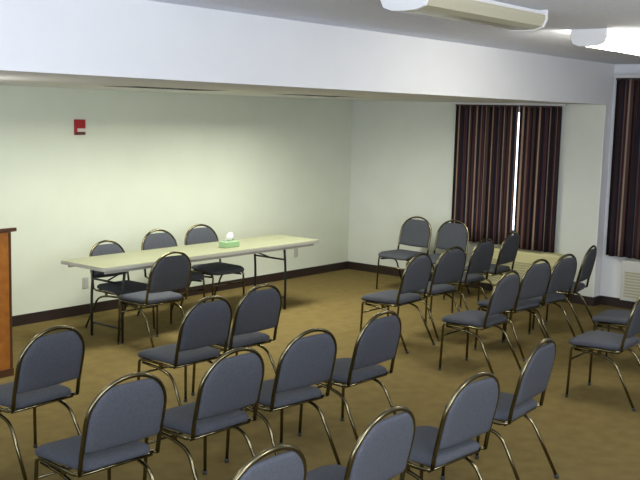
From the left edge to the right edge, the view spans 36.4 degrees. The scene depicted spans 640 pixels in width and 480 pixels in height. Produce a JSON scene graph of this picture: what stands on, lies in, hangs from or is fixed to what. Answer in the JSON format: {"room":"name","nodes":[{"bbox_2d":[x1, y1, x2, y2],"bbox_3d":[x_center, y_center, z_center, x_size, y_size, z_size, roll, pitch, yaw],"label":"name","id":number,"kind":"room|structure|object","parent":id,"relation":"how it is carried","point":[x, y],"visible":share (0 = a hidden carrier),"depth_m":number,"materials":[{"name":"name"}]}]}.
{"room":"community hall","nodes":[
{"label":"community hall","id":0,"kind":"room"},
{"bbox_2d":[0,85,352,315],"bbox_3d":[-3.929,-0.430,8.323,0.200,2.790,14.283,8,10,39],"label":"wall","id":1,"kind":"structure","parent":0,"point":[144,162],"depth_m":10.73,"materials":[{"name":"paint"}]},
{"bbox_2d":[74,119,85,134],"bbox_3d":[-2.431,-1.144,9.856,0.048,0.156,0.124,8,10,39],"label":"fire alarm","id":2,"kind":"object","parent":1,"relation":"attached to","point":[79,124],"visible":1,"depth_m":9.84,"materials":[{"name":"red plastic"}]},
{"bbox_2d":[83,277,87,288],"bbox_3d":[-2.444,0.448,10.131,0.010,0.116,0.072,8,10,39],"label":"wall outlet","id":3,"kind":"object","parent":1,"relation":"attached to","point":[85,280],"visible":1,"depth_m":10.13,"materials":[{"name":"grey plastic"}]},
{"bbox_2d":[12,261,347,326],"bbox_3d":[-3.946,0.920,8.354,0.012,0.105,13.683,8,10,39],"label":"baseboard","id":4,"kind":"structure","parent":1,"relation":"attached to","point":[18,320],"depth_m":11.32,"materials":[{"name":"black plastic"}]},
{"bbox_2d":[294,248,297,256],"bbox_3d":[-0.313,0.167,12.714,0.010,0.116,0.072,8,10,39],"label":"wall outlet","id":5,"kind":"object","parent":1,"relation":"attached to","point":[295,249],"visible":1,"depth_m":12.71,"materials":[{"name":"grey plastic"}]},
{"bbox_2d":[0,71,594,104],"bbox_3d":[-2.534,-1.257,6.951,3.506,0.200,13.683,8,10,39],"label":"ceiling","id":6,"kind":"structure","parent":0,"point":[7,78],"depth_m":8.34,"materials":[{"name":"white paint"}]},
{"bbox_2d":[107,86,366,97],"bbox_3d":[-1.541,-1.421,8.403,0.538,0.199,5.938,8,10,39],"label":"trim","id":7,"kind":"structure","parent":6,"relation":"attached to","point":[107,86],"depth_m":9.11,"materials":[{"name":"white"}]},
{"bbox_2d":[448,102,566,105],"bbox_3d":[2.243,-1.647,11.772,1.580,0.023,0.050,8,10,39],"label":"rail","id":8,"kind":"object","parent":6,"relation":"attached to","point":[448,102],"visible":1,"depth_m":11.71,"materials":[{"name":"white metal"}]},
{"bbox_2d":[451,104,518,244],"bbox_3d":[2.023,-0.816,12.041,0.874,1.707,0.057,8,10,39],"label":"curtain","id":9,"kind":"object","parent":8,"relation":"hanging from","point":[485,145],"visible":0.92,"depth_m":12.02,"materials":[{"name":"fabric"}]},
{"bbox_2d":[514,105,561,252],"bbox_3d":[2.582,-0.732,11.588,0.546,1.727,0.058,8,10,39],"label":"curtain","id":10,"kind":"object","parent":8,"relation":"hanging from","point":[539,139],"visible":0.98,"depth_m":11.57,"materials":[{"name":"fabric"}]},
{"bbox_2d":[0,0,607,104],"bbox_3d":[-1.129,-1.200,5.799,0.120,0.460,13.683,8,10,39],"label":"ceiling beam","id":11,"kind":"structure","parent":0,"point":[135,39],"depth_m":6.56,"materials":[{"name":"white paint"}]},
{"bbox_2d":[0,269,639,479],"bbox_3d":[0.434,1.612,4.945,11.594,0.150,14.283,8,10,39],"label":"floor","id":12,"kind":"structure","parent":0,"point":[593,432],"depth_m":7.70,"materials":[{"name":"brown carpet"}]},
{"bbox_2d":[0,227,16,377],"bbox_3d":[-2.822,0.495,7.632,0.520,1.195,0.680,8,10,39],"label":"lectern","id":13,"kind":"object","parent":12,"relation":"on","point":[6,341],"visible":1,"depth_m":7.68,"materials":[{"name":"orange wood"}]},
{"bbox_2d":[0,325,84,479],"bbox_3d":[-1.724,0.919,5.779,0.582,0.906,0.487,7,9,36],"label":"banquet chair","id":14,"kind":"object","parent":12,"relation":"on","point":[45,362],"visible":0.99,"depth_m":5.62,"materials":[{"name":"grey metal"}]},
{"bbox_2d":[34,372,166,479],"bbox_3d":[-1.087,1.058,4.847,0.582,0.906,0.487,8,10,42],"label":"banquet chair","id":15,"kind":"object","parent":12,"relation":"on","point":[115,423],"visible":1,"depth_m":4.70,"materials":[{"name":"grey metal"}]},
{"bbox_2d":[84,240,154,335],"bbox_3d":[-1.945,0.450,9.486,0.553,0.861,0.463,8,10,39],"label":"banquet chair","id":16,"kind":"object","parent":12,"relation":"on","point":[104,249],"visible":0.64,"depth_m":9.44,"materials":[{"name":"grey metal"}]},
{"bbox_2d":[117,251,191,347],"bbox_3d":[-1.494,0.522,8.855,0.582,0.906,0.487,8,10,41],"label":"banquet chair","id":17,"kind":"object","parent":12,"relation":"on","point":[167,274],"visible":0.98,"depth_m":8.71,"materials":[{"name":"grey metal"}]},
{"bbox_2d":[136,229,204,323],"bbox_3d":[-1.535,0.359,10.094,0.582,0.906,0.487,8,10,41],"label":"banquet chair","id":18,"kind":"object","parent":12,"relation":"on","point":[155,240],"visible":0.49,"depth_m":10.11,"materials":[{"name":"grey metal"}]},
{"bbox_2d":[137,296,231,405],"bbox_3d":[-0.939,0.803,6.824,0.582,0.906,0.487,8,10,40],"label":"banquet chair","id":19,"kind":"object","parent":12,"relation":"on","point":[204,325],"visible":0.9,"depth_m":6.67,"materials":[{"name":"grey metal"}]},
{"bbox_2d":[61,234,318,343],"bbox_3d":[-1.211,0.459,9.987,0.636,0.740,3.026,8,10,39],"label":"folding table","id":20,"kind":"object","parent":12,"relation":"on","point":[144,259],"visible":0.95,"depth_m":9.60,"materials":[{"name":"beige plastic"}]},
{"bbox_2d":[219,232,239,247],"bbox_3d":[-0.946,-0.005,10.134,0.110,0.155,0.200,8,10,39],"label":"tissue box","id":21,"kind":"object","parent":20,"relation":"on","point":[229,242],"visible":1,"depth_m":10.10,"materials":[{"name":"green cardboard"}]},
{"bbox_2d":[143,347,264,479],"bbox_3d":[-0.632,0.998,5.399,0.582,0.906,0.487,8,10,41],"label":"banquet chair","id":22,"kind":"object","parent":12,"relation":"on","point":[230,384],"visible":0.94,"depth_m":5.25,"materials":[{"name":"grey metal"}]},
{"bbox_2d":[179,224,244,305],"bbox_3d":[-1.166,0.298,10.635,0.582,0.906,0.487,8,10,43],"label":"banquet chair","id":23,"kind":"object","parent":12,"relation":"on","point":[206,234],"visible":0.72,"depth_m":10.60,"materials":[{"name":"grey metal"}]},
{"bbox_2d":[191,284,281,410],"bbox_3d":[-0.611,0.745,7.331,0.582,0.906,0.487,8,10,41],"label":"banquet chair","id":24,"kind":"object","parent":12,"relation":"on","point":[259,310],"visible":0.78,"depth_m":7.17,"materials":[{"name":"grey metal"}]},
{"bbox_2d":[232,444,306,479],"bbox_3d":[-0.377,1.203,3.880,0.582,0.906,0.487,8,10,40],"label":"banquet chair","id":25,"kind":"object","parent":12,"relation":"on","point":[291,464],"visible":1,"depth_m":3.69,"materials":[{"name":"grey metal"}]},
{"bbox_2d":[225,328,341,465],"bbox_3d":[-0.222,0.940,5.926,0.487,0.906,0.582,-6,10,-44],"label":"banquet chair","id":26,"kind":"object","parent":12,"relation":"on","point":[307,361],"visible":0.89,"depth_m":5.76,"materials":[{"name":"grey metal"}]},
{"bbox_2d":[298,310,401,441],"bbox_3d":[0.218,0.879,6.476,0.582,0.906,0.487,8,10,40],"label":"banquet chair","id":27,"kind":"object","parent":12,"relation":"on","point":[377,342],"visible":0.88,"depth_m":6.31,"materials":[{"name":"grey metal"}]},
{"bbox_2d":[306,406,415,479],"bbox_3d":[0.109,1.147,4.406,0.582,0.906,0.487,8,10,39],"label":"banquet chair","id":28,"kind":"object","parent":12,"relation":"on","point":[382,451],"visible":1,"depth_m":4.23,"materials":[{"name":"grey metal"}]},
{"bbox_2d":[359,253,434,353],"bbox_3d":[0.731,0.544,9.145,0.582,0.906,0.487,7,9,38],"label":"banquet chair","id":29,"kind":"object","parent":12,"relation":"on","point":[416,275],"visible":0.93,"depth_m":9.02,"materials":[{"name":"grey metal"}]},
{"bbox_2d":[376,216,431,288],"bbox_3d":[1.056,0.171,12.056,0.487,0.906,0.582,8,10,42],"label":"banquet chair","id":30,"kind":"object","parent":12,"relation":"on","point":[413,232],"visible":0.85,"depth_m":12.07,"materials":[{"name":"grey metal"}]},
{"bbox_2d":[397,246,466,340],"bbox_3d":[1.124,0.484,9.683,0.487,0.906,0.582,-6,10,-44],"label":"banquet chair","id":31,"kind":"object","parent":12,"relation":"on","point":[450,266],"visible":0.77,"depth_m":9.50,"materials":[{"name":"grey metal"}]},
{"bbox_2d":[417,220,469,299],"bbox_3d":[1.482,0.220,11.775,0.487,0.906,0.582,8,10,42],"label":"banquet chair","id":32,"kind":"object","parent":12,"relation":"on","point":[448,235],"visible":0.58,"depth_m":11.85,"materials":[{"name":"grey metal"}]},
{"bbox_2d":[406,372,499,479],"bbox_3d":[0.602,1.078,5.034,0.582,0.906,0.487,8,10,43],"label":"banquet chair","id":33,"kind":"object","parent":12,"relation":"on","point":[470,412],"visible":0.86,"depth_m":4.86,"materials":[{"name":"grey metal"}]},
{"bbox_2d":[429,238,493,318],"bbox_3d":[1.533,0.405,10.368,0.582,0.906,0.487,7,9,38],"label":"banquet chair","id":34,"kind":"object","parent":12,"relation":"on","point":[481,257],"visible":0.78,"depth_m":10.20,"materials":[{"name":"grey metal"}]},
{"bbox_2d":[438,270,521,373],"bbox_3d":[1.379,0.675,8.274,0.582,0.906,0.487,7,9,38],"label":"banquet chair","id":35,"kind":"object","parent":12,"relation":"on","point":[503,297],"visible":1,"depth_m":8.15,"materials":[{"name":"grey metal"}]},
{"bbox_2d":[459,231,519,307],"bbox_3d":[1.951,0.328,11.045,0.582,0.906,0.487,7,9,35],"label":"banquet chair","id":36,"kind":"object","parent":12,"relation":"on","point":[510,245],"visible":0.77,"depth_m":10.88,"materials":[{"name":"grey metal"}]},
{"bbox_2d":[440,338,558,479],"bbox_3d":[1.087,0.992,5.794,0.582,0.906,0.487,7,9,35],"label":"banquet chair","id":37,"kind":"object","parent":12,"relation":"on","point":[533,380],"visible":0.72,"depth_m":5.62,"materials":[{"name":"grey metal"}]},
{"bbox_2d":[474,259,550,360],"bbox_3d":[1.802,0.593,8.989,0.582,0.906,0.487,9,10,44],"label":"banquet chair","id":38,"kind":"object","parent":12,"relation":"on","point":[534,282],"visible":0.77,"depth_m":8.82,"materials":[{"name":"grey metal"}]},
{"bbox_2d":[504,254,576,342],"bbox_3d":[2.146,0.551,9.375,0.582,0.906,0.487,8,10,43],"label":"banquet chair","id":39,"kind":"object","parent":12,"relation":"on","point":[563,272],"visible":0.73,"depth_m":9.20,"materials":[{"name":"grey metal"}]},
{"bbox_2d":[532,245,597,333],"bbox_3d":[2.537,0.480,10.002,0.582,0.906,0.487,6,9,30],"label":"banquet chair","id":40,"kind":"object","parent":12,"relation":"on","point":[586,267],"visible":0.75,"depth_m":9.82,"materials":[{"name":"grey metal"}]},
{"bbox_2d":[565,296,639,410],"bbox_3d":[2.285,0.791,7.574,0.582,0.906,0.487,7,9,37],"label":"banquet chair","id":41,"kind":"object","parent":12,"relation":"on","point":[600,341],"visible":1,"depth_m":7.45,"materials":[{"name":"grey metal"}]},
{"bbox_2d":[589,309,639,364],"bbox_3d":[2.713,0.683,8.484,0.582,0.906,0.487,6,9,33],"label":"banquet chair","id":42,"kind":"object","parent":12,"relation":"on","point":[613,317],"visible":0.59,"depth_m":8.40,"materials":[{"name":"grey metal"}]},
{"bbox_2d":[149,0,639,64],"bbox_3d":[0.512,-1.302,4.564,11.594,0.150,14.283,8,10,39],"label":"ceiling","id":43,"kind":"structure","parent":0,"point":[564,16],"depth_m":6.54,"materials":[{"name":"paint"}]},
{"bbox_2d":[381,0,547,31],"bbox_3d":[0.827,-1.260,5.347,0.288,0.120,1.292,8,10,39],"label":"ceiling light","id":44,"kind":"object","parent":43,"relation":"attached to","point":[490,13],"visible":1,"depth_m":5.24,"materials":[{"name":"white plastic"}]},
{"bbox_2d":[571,28,639,54],"bbox_3d":[2.309,-1.486,7.378,0.268,0.120,1.292,8,10,39],"label":"ceiling light","id":45,"kind":"object","parent":43,"relation":"attached to","point":[604,39],"visible":1,"depth_m":6.94,"materials":[{"name":"white plastic"}]},
{"bbox_2d":[586,33,639,54],"bbox_3d":[2.309,-1.474,7.380,0.260,0.085,1.250,8,10,39],"label":"diffuser","id":46,"kind":"object","parent":45,"relation":"attached to","point":[618,42],"depth_m":7.03,"materials":[{"name":"white plastic"}]},
{"bbox_2d":[348,101,604,296],"bbox_3d":[1.915,-0.810,12.426,3.614,2.790,0.300,8,10,39],"label":"wall","id":47,"kind":"structure","parent":0,"point":[402,152],"depth_m":12.70,"materials":[{"name":"paint"}]},
{"bbox_2d":[348,261,593,305],"bbox_3d":[1.794,0.535,12.469,3.626,0.105,0.012,8,10,39],"label":"baseboard","id":48,"kind":"structure","parent":47,"relation":"attached to","point":[576,299],"depth_m":13.06,"materials":[{"name":"black plastic"}]},
{"bbox_2d":[481,246,566,283],"bbox_3d":[2.448,0.345,11.777,1.060,0.455,0.212,8,10,39],"label":"air conditioner","id":49,"kind":"object","parent":47,"relation":"attached to","point":[524,259],"visible":0.38,"depth_m":11.66,"materials":[{"name":"beige"}]},
{"bbox_2d":[494,246,543,253],"bbox_3d":[2.392,0.120,11.800,0.662,0.010,0.130,8,10,39],"label":"grille","id":50,"kind":"object","parent":49,"relation":"attached to","point":[496,249],"depth_m":11.69,"materials":[{"name":"beige"}]},
{"bbox_2d":[593,64,614,296],"bbox_3d":[3.316,-0.624,11.290,0.012,2.790,0.300,8,10,39],"label":"wall column","id":51,"kind":"structure","parent":0,"point":[610,81],"depth_m":11.22,"materials":[{"name":"white paint"}]},
{"bbox_2d":[594,295,599,305],"bbox_3d":[3.251,0.713,11.409,0.012,0.105,0.177,8,10,39],"label":"baseboard","id":52,"kind":"structure","parent":51,"relation":"attached to","point":[597,298],"depth_m":11.40,"materials":[{"name":"black plastic"}]},
{"bbox_2d":[600,64,639,297],"bbox_3d":[6.301,-0.243,8.984,7.568,2.790,0.123,8,10,39],"label":"wall","id":53,"kind":"structure","parent":0,"point":[611,270],"depth_m":11.32,"materials":[{"name":"white paint"}]},
{"bbox_2d":[600,295,634,308],"bbox_3d":[6.227,1.094,9.102,7.556,0.105,0.012,8,10,39],"label":"baseboard","id":54,"kind":"structure","parent":53,"relation":"attached to","point":[604,300],"depth_m":11.35,"materials":[{"name":"black plastic"}]},
{"bbox_2d":[613,74,639,77],"bbox_3d":[4.343,-1.737,10.285,2.530,0.040,0.110,8,10,39],"label":"rail","id":55,"kind":"object","parent":53,"relation":"attached to","point":[614,75],"visible":1,"depth_m":10.94,"materials":[{"name":"white metal"}]},
{"bbox_2d":[606,78,639,259],"bbox_3d":[4.250,-0.710,10.432,2.354,2.032,0.083,8,10,39],"label":"curtain","id":56,"kind":"object","parent":55,"relation":"hanging from","point":[623,229],"visible":1,"depth_m":11.06,"materials":[{"name":"fabric"}]},
{"bbox_2d":[620,259,639,301],"bbox_3d":[3.897,0.498,10.828,1.060,0.475,0.212,8,10,39],"label":"air conditioner","id":57,"kind":"object","parent":53,"relation":"attached to","point":[630,274],"visible":1,"depth_m":11.01,"materials":[{"name":"grey"}]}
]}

